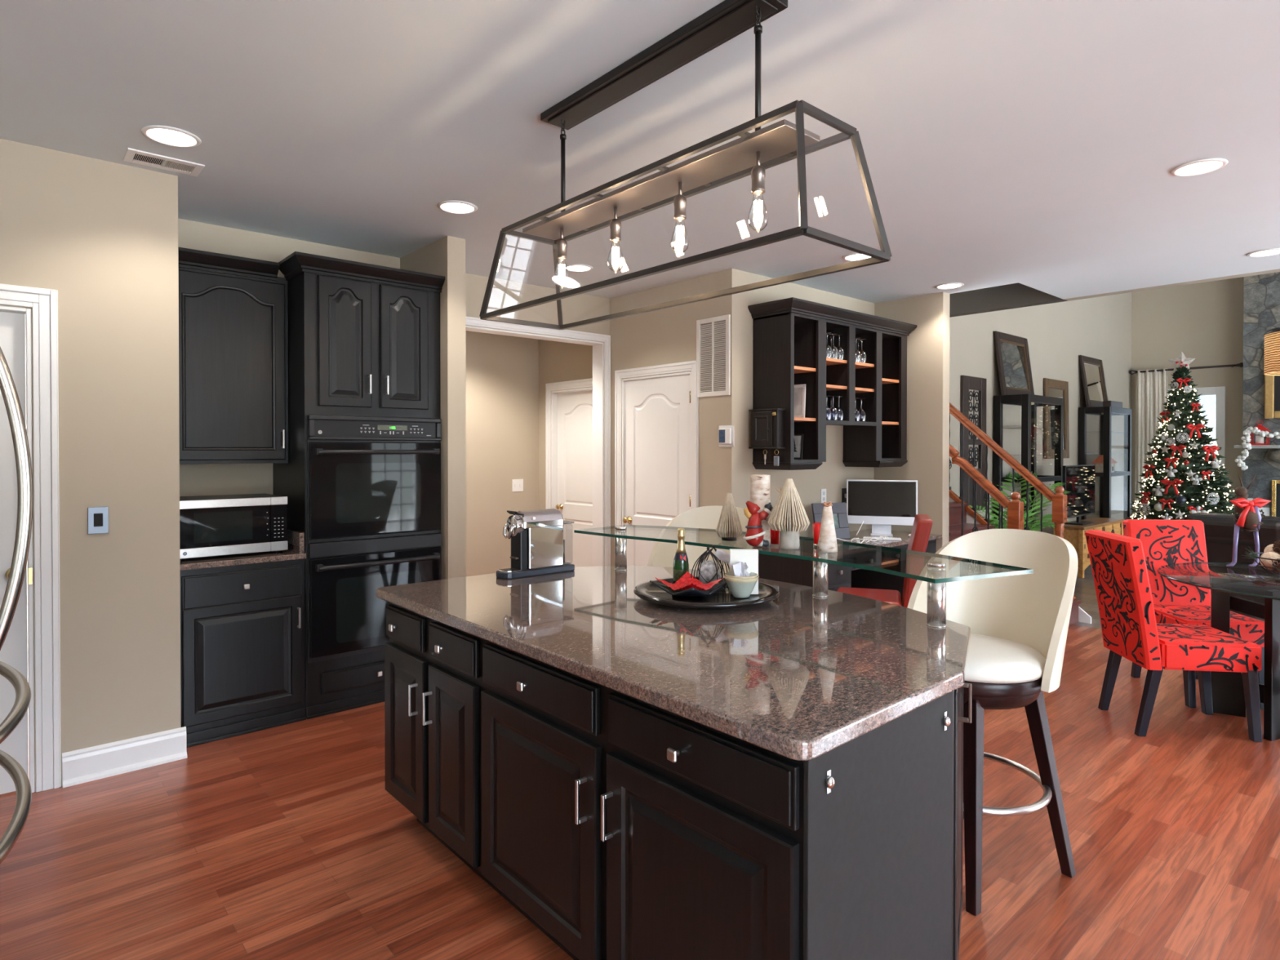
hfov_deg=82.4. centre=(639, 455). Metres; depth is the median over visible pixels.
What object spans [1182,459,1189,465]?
bauble
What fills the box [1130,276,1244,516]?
wall
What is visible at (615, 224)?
bulb
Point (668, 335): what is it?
wall
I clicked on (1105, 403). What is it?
box
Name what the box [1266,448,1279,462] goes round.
corbel stone
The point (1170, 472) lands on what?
ornament
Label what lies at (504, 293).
wall
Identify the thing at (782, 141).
pendant light
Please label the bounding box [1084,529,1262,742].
dining chair
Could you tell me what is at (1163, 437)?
ornament
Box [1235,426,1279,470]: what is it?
garland
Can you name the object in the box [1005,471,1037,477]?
plant arrangement
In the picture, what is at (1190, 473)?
star ornament
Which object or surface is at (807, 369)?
shelf
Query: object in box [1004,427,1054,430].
glass shelf
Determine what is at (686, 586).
square dish
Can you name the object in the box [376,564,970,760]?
countertop
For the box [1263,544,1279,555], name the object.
ball
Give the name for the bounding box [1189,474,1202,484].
ornament
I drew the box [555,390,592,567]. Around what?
door
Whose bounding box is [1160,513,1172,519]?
ornament
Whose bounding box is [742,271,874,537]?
wall
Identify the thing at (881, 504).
desktop computer
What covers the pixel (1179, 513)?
star ornament
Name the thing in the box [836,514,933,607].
desk chair
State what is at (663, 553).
bar stool
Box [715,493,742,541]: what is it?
tree
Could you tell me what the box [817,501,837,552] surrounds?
cone
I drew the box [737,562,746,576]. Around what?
sachet
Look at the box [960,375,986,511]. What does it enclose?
scroll panel
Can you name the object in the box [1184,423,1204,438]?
ribbon bow
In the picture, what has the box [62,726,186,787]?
baseboard
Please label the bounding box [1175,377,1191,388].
ribbon bow
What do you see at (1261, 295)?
chimney breast
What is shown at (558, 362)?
wall
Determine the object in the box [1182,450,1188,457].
bauble
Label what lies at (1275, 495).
fireplace insert
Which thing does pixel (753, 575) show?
rim
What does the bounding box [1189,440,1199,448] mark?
star ornament
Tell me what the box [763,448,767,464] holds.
ring
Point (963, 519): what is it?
staircase
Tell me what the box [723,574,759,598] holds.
bowl
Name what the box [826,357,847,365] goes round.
shelf
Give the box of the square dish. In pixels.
[649,571,726,596]
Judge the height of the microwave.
0.304 m
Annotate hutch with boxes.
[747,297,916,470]
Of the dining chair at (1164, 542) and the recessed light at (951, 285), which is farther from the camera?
the recessed light at (951, 285)
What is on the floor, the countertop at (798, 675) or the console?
the console
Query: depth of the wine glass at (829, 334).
5.51 m
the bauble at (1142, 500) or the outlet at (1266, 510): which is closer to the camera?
the bauble at (1142, 500)
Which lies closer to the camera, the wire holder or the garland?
the wire holder
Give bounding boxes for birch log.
[750,474,770,545]
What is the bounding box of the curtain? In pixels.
[1134,368,1168,516]
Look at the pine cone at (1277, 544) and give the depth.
3.98 m
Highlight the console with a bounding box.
[1053,517,1124,577]
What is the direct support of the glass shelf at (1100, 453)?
attached to the display cabinet at (1105, 413)
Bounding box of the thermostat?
[718,425,733,446]
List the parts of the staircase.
handrail, handrail, handrail, newel post, newel post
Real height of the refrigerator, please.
1.780 m
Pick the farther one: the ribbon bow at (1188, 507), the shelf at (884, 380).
the ribbon bow at (1188, 507)
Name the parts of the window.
pane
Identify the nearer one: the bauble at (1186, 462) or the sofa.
the sofa
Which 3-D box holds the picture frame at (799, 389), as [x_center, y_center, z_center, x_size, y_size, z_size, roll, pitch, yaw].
[1.157,-0.399,5.451,0.027,0.255,0.180,0,1,-41]
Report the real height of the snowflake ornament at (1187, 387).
0.092 m
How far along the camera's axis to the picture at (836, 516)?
5.70 m
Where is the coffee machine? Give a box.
[496,508,574,578]
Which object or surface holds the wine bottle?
on the tray at (647, 591)
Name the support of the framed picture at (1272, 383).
attached to the chimney breast
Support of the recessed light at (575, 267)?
in the ceiling
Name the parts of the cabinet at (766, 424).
door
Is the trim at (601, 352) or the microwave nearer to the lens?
the microwave
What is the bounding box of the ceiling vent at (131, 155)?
[122,147,204,176]
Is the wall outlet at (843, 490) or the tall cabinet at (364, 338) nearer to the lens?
the tall cabinet at (364, 338)
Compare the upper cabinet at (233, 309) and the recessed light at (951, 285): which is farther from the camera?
the recessed light at (951, 285)
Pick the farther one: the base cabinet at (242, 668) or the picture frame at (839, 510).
the picture frame at (839, 510)
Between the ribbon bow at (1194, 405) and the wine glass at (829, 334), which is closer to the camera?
the wine glass at (829, 334)
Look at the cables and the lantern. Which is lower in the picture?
the cables
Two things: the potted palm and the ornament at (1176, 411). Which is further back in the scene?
the ornament at (1176, 411)
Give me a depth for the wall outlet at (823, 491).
5.92 m
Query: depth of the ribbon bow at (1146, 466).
9.46 m
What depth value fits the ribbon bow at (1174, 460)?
9.16 m
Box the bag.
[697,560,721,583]
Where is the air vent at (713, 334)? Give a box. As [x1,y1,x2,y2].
[696,314,730,397]
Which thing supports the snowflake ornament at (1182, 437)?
attached to the tree at (1186, 486)
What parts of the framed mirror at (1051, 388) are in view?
glass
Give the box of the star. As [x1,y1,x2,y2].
[1168,351,1195,373]
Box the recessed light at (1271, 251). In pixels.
[1246,248,1279,257]
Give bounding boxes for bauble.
[1140,497,1148,504]
[1154,502,1162,511]
[1175,494,1186,504]
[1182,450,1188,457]
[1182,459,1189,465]
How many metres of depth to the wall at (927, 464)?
6.09 m
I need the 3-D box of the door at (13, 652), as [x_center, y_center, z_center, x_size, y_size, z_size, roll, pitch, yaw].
[-2.873,0.412,2.861,0.756,2.020,0.097,0,1,-41]
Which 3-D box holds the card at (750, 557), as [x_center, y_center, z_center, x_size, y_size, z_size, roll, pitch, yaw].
[0.367,0.412,2.587,0.100,0.158,0.022,0,1,3]
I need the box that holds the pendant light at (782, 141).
[479,0,892,329]
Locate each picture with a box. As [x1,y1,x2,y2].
[794,386,802,415]
[794,435,801,457]
[832,513,839,528]
[1264,374,1279,418]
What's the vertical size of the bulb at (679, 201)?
0.227 m
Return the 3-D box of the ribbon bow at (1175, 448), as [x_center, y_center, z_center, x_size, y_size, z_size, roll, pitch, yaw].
[6.733,-0.058,9.156,0.192,0.154,0.049,0,1,42]
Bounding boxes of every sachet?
[732,562,741,576]
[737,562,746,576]
[744,570,750,576]
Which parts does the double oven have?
oven door, control panel, oven door, trim, handle, handle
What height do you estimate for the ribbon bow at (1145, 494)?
0.107 m
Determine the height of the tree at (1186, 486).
2.545 m
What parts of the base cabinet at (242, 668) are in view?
drawer, door, moulding, knob, handle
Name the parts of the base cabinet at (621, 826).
knob, drawer, door, handle, handle, knob, drawer, door, knob, drawer, door, handle, handle, knob, door, drawer, panel, door, handle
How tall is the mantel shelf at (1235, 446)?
0.046 m
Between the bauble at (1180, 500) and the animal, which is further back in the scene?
the bauble at (1180, 500)
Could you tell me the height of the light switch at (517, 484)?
0.125 m
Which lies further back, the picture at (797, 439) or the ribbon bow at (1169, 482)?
the ribbon bow at (1169, 482)
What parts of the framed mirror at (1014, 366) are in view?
glass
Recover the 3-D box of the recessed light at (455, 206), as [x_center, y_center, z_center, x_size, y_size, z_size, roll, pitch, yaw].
[-0.964,-1.308,3.857,0.208,0.009,0.208,0,1,-41]
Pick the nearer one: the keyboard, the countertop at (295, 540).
the countertop at (295, 540)
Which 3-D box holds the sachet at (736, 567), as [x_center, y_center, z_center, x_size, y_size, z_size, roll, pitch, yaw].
[0.340,0.404,2.524,0.044,0.067,0.004,0,1,-19]
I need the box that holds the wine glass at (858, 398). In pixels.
[856,398,866,419]
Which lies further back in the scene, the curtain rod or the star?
the curtain rod
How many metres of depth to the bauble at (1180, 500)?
8.97 m
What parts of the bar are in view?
post, glass, post, post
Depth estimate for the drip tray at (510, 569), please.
3.07 m
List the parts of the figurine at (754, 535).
arm, arm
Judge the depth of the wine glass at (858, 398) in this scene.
5.78 m
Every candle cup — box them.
[770,528,779,544]
[812,522,821,542]
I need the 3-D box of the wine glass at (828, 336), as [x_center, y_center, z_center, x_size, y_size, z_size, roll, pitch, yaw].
[1.477,-0.820,5.643,0.074,0.189,0.073,0,1,-41]
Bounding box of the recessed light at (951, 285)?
[935,282,964,288]
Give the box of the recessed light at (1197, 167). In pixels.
[1170,158,1227,176]
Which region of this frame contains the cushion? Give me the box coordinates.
[1183,512,1279,546]
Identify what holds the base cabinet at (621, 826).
on the floor
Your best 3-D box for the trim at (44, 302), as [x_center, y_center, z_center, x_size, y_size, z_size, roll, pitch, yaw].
[-2.892,0.362,2.869,0.953,2.135,0.141,0,1,-41]
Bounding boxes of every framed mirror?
[993,330,1034,395]
[1043,377,1069,458]
[1079,355,1107,407]
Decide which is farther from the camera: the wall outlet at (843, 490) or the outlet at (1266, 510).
the outlet at (1266, 510)
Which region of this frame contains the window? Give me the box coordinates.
[1168,386,1225,506]
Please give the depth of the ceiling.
2.82 m
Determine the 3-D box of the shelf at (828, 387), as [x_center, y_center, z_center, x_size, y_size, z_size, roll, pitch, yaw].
[1.364,-0.516,5.593,0.342,0.022,0.304,0,1,-41]
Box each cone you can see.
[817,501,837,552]
[1271,539,1279,553]
[1271,558,1279,573]
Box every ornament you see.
[1092,454,1117,472]
[1137,502,1151,515]
[1151,484,1164,496]
[1159,432,1168,440]
[1159,444,1168,453]
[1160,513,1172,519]
[1164,466,1177,476]
[1165,437,1174,445]
[1167,423,1174,430]
[1170,382,1178,389]
[1172,409,1182,416]
[1173,510,1184,518]
[1176,431,1190,443]
[1183,385,1191,392]
[1185,469,1196,478]
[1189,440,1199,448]
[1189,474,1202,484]
[1189,506,1207,513]
[1206,492,1219,504]
[1210,457,1220,467]
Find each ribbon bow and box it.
[1141,491,1151,500]
[1142,464,1155,478]
[1158,498,1174,509]
[1159,478,1183,494]
[1160,411,1170,422]
[1163,457,1179,467]
[1168,444,1186,457]
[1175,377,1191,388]
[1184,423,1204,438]
[1186,506,1203,514]
[1191,402,1200,411]
[1200,471,1212,479]
[1201,444,1219,461]
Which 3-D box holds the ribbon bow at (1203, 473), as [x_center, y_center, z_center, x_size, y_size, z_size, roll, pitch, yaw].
[6.944,0.242,8.967,0.134,0.107,0.040,0,1,7]
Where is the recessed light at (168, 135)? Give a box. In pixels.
[141,124,201,147]
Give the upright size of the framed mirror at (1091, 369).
0.722 m
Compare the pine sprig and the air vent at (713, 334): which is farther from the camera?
the air vent at (713, 334)
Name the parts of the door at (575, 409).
knob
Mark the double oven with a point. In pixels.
(374, 482)
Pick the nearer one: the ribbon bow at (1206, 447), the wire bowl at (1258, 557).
the wire bowl at (1258, 557)
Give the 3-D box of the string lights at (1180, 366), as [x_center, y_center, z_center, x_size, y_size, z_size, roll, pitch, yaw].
[7.036,-0.035,9.421,1.259,2.230,1.333,0,1,19]
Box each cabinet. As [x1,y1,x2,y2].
[177,247,288,464]
[180,559,306,747]
[272,251,444,719]
[384,603,971,959]
[748,408,785,448]
[993,394,1063,529]
[1078,406,1131,534]
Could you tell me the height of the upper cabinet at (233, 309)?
1.110 m
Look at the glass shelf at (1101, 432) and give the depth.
10.11 m
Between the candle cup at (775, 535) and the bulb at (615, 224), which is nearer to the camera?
the bulb at (615, 224)
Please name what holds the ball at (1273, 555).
in the wire bowl at (1258, 557)
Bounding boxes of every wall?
[0,138,181,791]
[177,217,399,496]
[465,272,609,344]
[466,330,538,576]
[538,339,592,509]
[609,268,742,565]
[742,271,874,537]
[874,282,1067,551]
[949,292,1131,534]
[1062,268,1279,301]
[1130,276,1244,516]
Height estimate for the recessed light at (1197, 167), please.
0.009 m
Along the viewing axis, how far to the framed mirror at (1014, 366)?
8.52 m
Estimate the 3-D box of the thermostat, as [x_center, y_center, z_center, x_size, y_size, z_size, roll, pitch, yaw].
[0.609,-0.137,5.212,0.030,0.152,0.143,0,1,-41]
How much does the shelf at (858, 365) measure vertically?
0.022 m
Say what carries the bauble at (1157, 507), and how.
hanging from the tree at (1186, 486)
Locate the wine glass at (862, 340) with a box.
[857,338,866,363]
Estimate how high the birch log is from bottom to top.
0.263 m
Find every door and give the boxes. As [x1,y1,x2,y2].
[0,311,32,794]
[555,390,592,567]
[622,374,690,565]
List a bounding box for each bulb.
[554,228,569,288]
[607,207,623,273]
[671,182,688,254]
[747,151,768,232]
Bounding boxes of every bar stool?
[647,506,753,573]
[906,528,1078,915]
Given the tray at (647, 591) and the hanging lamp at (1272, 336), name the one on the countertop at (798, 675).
the tray at (647, 591)
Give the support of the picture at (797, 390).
attached to the picture frame at (799, 389)
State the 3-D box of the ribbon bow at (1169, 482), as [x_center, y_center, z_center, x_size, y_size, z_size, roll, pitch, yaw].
[6.616,0.389,9.094,0.064,0.201,0.250,0,1,-41]
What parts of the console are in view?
leg, drawer, door, door, door, door, leg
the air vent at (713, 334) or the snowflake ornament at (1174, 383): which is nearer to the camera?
the air vent at (713, 334)
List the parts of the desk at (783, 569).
drawer, drawer, drawer, drawer, drawer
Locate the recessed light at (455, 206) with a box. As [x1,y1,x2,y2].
[436,200,477,213]
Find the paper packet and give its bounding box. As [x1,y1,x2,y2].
[714,549,729,564]
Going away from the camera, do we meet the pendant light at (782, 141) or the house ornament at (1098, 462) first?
the pendant light at (782, 141)
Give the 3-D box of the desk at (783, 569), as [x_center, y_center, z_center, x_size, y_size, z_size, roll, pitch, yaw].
[1.624,1.044,5.618,1.615,0.725,0.648,0,1,-41]
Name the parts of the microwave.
door, control panel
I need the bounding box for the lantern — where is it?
[1249,420,1271,444]
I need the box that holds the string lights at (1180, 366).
[1130,366,1234,519]
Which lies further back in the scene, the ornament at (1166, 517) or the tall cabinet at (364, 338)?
the ornament at (1166, 517)
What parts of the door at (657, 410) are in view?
knob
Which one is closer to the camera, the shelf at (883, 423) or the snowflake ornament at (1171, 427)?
the shelf at (883, 423)
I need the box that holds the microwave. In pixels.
[179,493,288,560]
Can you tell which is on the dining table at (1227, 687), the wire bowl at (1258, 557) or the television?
the wire bowl at (1258, 557)
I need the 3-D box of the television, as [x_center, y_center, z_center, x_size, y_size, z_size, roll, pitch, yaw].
[5.184,0.460,8.617,0.990,0.690,0.200,0,1,-41]
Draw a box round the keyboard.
[862,536,901,540]
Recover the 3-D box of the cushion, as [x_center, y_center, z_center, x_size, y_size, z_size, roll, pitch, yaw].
[5.256,0.663,6.428,0.380,0.272,0.740,0,1,-41]
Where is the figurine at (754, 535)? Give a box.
[742,501,773,546]
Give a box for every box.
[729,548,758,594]
[1102,400,1122,408]
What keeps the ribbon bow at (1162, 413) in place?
attached to the tree at (1186, 486)
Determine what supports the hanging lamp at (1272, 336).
hanging from the ceiling
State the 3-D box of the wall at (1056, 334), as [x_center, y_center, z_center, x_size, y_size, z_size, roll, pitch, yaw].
[5.411,-1.329,9.614,7.150,5.400,0.120,0,1,-41]
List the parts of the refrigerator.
handle, handle, handle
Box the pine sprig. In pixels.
[1243,546,1257,558]
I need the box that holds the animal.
[1226,474,1271,566]
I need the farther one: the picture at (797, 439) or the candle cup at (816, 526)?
the picture at (797, 439)
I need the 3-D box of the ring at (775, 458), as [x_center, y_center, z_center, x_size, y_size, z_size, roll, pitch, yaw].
[0.962,0.011,5.133,0.025,0.129,0.044,0,1,-41]
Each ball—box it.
[1259,551,1279,569]
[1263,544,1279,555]
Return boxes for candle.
[1255,435,1263,443]
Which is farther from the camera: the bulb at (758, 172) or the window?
the window
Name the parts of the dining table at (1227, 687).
glass, leg, rail, leg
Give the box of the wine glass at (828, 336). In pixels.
[826,336,835,359]
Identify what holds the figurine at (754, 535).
on the bar
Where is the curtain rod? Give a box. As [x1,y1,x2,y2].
[1129,362,1243,374]
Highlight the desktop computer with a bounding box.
[846,479,917,536]
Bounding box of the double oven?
[306,414,441,663]
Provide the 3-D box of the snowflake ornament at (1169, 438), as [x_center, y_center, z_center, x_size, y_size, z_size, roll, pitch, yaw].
[6.705,-0.172,9.234,0.028,0.104,0.104,0,1,-41]
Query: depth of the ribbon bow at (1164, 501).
9.07 m
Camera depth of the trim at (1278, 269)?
5.69 m
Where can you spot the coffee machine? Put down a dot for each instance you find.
(536, 535)
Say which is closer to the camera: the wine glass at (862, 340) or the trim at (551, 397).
the wine glass at (862, 340)
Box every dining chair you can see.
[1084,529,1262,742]
[1122,519,1264,709]
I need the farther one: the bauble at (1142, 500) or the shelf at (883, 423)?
the bauble at (1142, 500)
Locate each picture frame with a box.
[794,383,805,417]
[811,502,850,538]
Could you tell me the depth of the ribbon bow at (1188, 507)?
8.89 m
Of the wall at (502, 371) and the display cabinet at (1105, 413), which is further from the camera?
the display cabinet at (1105, 413)
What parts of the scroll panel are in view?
iron stem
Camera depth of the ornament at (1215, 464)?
9.01 m
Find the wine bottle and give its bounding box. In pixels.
[673,528,688,583]
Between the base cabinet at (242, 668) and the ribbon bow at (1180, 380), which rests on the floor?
the base cabinet at (242, 668)
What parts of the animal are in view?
leg, leg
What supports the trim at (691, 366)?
attached to the wall at (668, 335)
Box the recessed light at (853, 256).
[842,253,870,261]
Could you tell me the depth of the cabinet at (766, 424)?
5.13 m
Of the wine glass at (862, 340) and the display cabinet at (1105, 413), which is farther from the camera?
the display cabinet at (1105, 413)
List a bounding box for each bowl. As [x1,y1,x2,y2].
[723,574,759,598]
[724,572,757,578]
[1248,552,1279,576]
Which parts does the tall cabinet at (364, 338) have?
door, moulding, drawer, crown moulding, handle, knob, handle, door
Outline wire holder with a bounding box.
[690,544,729,590]
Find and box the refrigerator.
[0,346,32,864]
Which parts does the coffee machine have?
lever, valve stem, lid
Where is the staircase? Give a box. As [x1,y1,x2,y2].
[948,402,1091,626]
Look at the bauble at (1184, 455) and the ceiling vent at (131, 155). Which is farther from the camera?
the bauble at (1184, 455)
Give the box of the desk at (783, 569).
[758,539,936,603]
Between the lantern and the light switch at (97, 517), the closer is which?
the light switch at (97, 517)
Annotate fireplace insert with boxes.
[1271,480,1279,516]
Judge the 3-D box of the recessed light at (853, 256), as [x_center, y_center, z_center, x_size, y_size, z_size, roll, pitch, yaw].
[1.453,-1.317,4.851,0.208,0.009,0.208,0,1,-41]
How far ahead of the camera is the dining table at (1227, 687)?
3.89 m
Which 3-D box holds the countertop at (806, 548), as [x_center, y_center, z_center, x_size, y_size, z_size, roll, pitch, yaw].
[1.620,0.665,5.626,1.685,0.032,0.631,0,1,-41]
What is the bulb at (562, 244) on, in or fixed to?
attached to the pendant light at (782, 141)
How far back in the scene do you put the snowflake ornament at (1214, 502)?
8.88 m
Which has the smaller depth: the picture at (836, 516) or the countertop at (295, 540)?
the countertop at (295, 540)
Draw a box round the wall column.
[400,235,466,579]
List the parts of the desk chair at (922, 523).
seat, backrest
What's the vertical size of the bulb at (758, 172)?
0.227 m
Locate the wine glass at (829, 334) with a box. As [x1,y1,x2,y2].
[828,333,838,359]
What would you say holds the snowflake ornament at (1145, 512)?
hanging from the tree at (1186, 486)
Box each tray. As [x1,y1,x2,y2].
[498,567,522,572]
[633,576,779,608]
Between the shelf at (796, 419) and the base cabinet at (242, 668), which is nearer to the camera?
the base cabinet at (242, 668)
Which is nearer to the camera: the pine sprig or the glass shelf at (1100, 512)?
the pine sprig
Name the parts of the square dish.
dish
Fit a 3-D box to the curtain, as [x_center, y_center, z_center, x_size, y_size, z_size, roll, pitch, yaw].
[7.973,-0.004,11.365,0.053,2.660,0.460,0,1,-41]
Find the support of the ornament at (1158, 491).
attached to the tree at (1186, 486)
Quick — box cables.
[836,520,888,543]
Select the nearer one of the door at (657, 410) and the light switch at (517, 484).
the door at (657, 410)
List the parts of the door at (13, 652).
knob, strike plate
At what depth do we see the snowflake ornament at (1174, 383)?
9.39 m
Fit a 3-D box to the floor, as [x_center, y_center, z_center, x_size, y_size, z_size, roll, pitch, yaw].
[3.195,1.435,5.764,15.600,0.060,10.000,0,1,-41]
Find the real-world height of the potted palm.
1.203 m
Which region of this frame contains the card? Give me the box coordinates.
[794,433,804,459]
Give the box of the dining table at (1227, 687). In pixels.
[1156,561,1279,741]
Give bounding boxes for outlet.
[821,488,826,502]
[841,488,846,502]
[1257,506,1269,515]
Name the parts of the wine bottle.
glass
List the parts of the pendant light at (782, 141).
rod, plate, frame, rod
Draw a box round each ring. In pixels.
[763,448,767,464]
[773,448,778,466]
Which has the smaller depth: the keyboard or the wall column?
the wall column
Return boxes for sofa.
[1183,512,1279,604]
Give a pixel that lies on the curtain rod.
(1241, 364)
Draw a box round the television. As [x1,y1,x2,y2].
[1062,464,1095,524]
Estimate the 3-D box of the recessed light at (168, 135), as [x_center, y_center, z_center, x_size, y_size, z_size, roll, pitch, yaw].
[-1.913,-1.301,2.985,0.208,0.009,0.208,0,1,-41]
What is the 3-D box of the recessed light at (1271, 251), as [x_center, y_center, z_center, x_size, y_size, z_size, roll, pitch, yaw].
[4.076,-1.316,4.745,0.208,0.009,0.208,0,1,-41]
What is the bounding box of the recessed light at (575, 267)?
[564,263,592,271]
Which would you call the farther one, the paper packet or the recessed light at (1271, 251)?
the recessed light at (1271, 251)
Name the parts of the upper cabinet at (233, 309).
crown moulding, handle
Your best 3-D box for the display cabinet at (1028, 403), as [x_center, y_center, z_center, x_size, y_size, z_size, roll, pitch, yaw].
[4.527,0.352,8.499,1.050,2.058,0.375,0,1,-41]
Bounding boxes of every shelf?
[794,365,816,373]
[794,417,815,422]
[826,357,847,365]
[826,384,847,391]
[855,361,874,368]
[855,386,874,393]
[881,377,898,384]
[881,421,898,425]
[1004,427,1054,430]
[1086,431,1124,433]
[1086,453,1116,454]
[1094,510,1126,515]
[1234,444,1279,448]
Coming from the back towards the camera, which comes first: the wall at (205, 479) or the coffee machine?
the wall at (205, 479)
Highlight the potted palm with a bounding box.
[969,476,1070,531]
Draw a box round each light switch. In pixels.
[87,506,108,533]
[511,479,523,491]
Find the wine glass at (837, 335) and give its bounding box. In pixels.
[834,334,844,359]
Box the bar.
[573,524,1033,627]
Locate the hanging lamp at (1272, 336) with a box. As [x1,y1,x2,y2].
[1262,327,1279,375]
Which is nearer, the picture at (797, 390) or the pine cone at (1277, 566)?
the pine cone at (1277, 566)
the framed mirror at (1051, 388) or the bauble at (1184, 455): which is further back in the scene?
the framed mirror at (1051, 388)
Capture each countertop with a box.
[179,528,306,570]
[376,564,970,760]
[752,528,942,557]
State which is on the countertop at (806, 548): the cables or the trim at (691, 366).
the cables
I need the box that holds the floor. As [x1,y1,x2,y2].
[0,564,1279,959]
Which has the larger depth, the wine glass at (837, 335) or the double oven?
the wine glass at (837, 335)
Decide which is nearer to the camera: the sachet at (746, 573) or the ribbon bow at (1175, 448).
the sachet at (746, 573)
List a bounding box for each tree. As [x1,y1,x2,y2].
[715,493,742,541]
[767,478,809,549]
[1123,365,1239,535]
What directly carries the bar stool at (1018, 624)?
on the floor
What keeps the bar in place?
on the countertop at (798, 675)
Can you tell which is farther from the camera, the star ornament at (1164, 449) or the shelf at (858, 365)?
the star ornament at (1164, 449)
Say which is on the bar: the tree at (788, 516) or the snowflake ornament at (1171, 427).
the tree at (788, 516)
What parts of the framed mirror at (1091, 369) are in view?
glass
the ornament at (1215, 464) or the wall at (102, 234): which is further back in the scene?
the ornament at (1215, 464)
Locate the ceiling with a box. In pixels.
[0,0,1279,302]
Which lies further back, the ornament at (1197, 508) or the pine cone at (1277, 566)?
the ornament at (1197, 508)
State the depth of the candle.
10.05 m
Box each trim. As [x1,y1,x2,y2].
[0,283,61,792]
[466,316,610,566]
[545,377,592,509]
[614,360,698,532]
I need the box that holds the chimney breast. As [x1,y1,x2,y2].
[1242,271,1279,515]

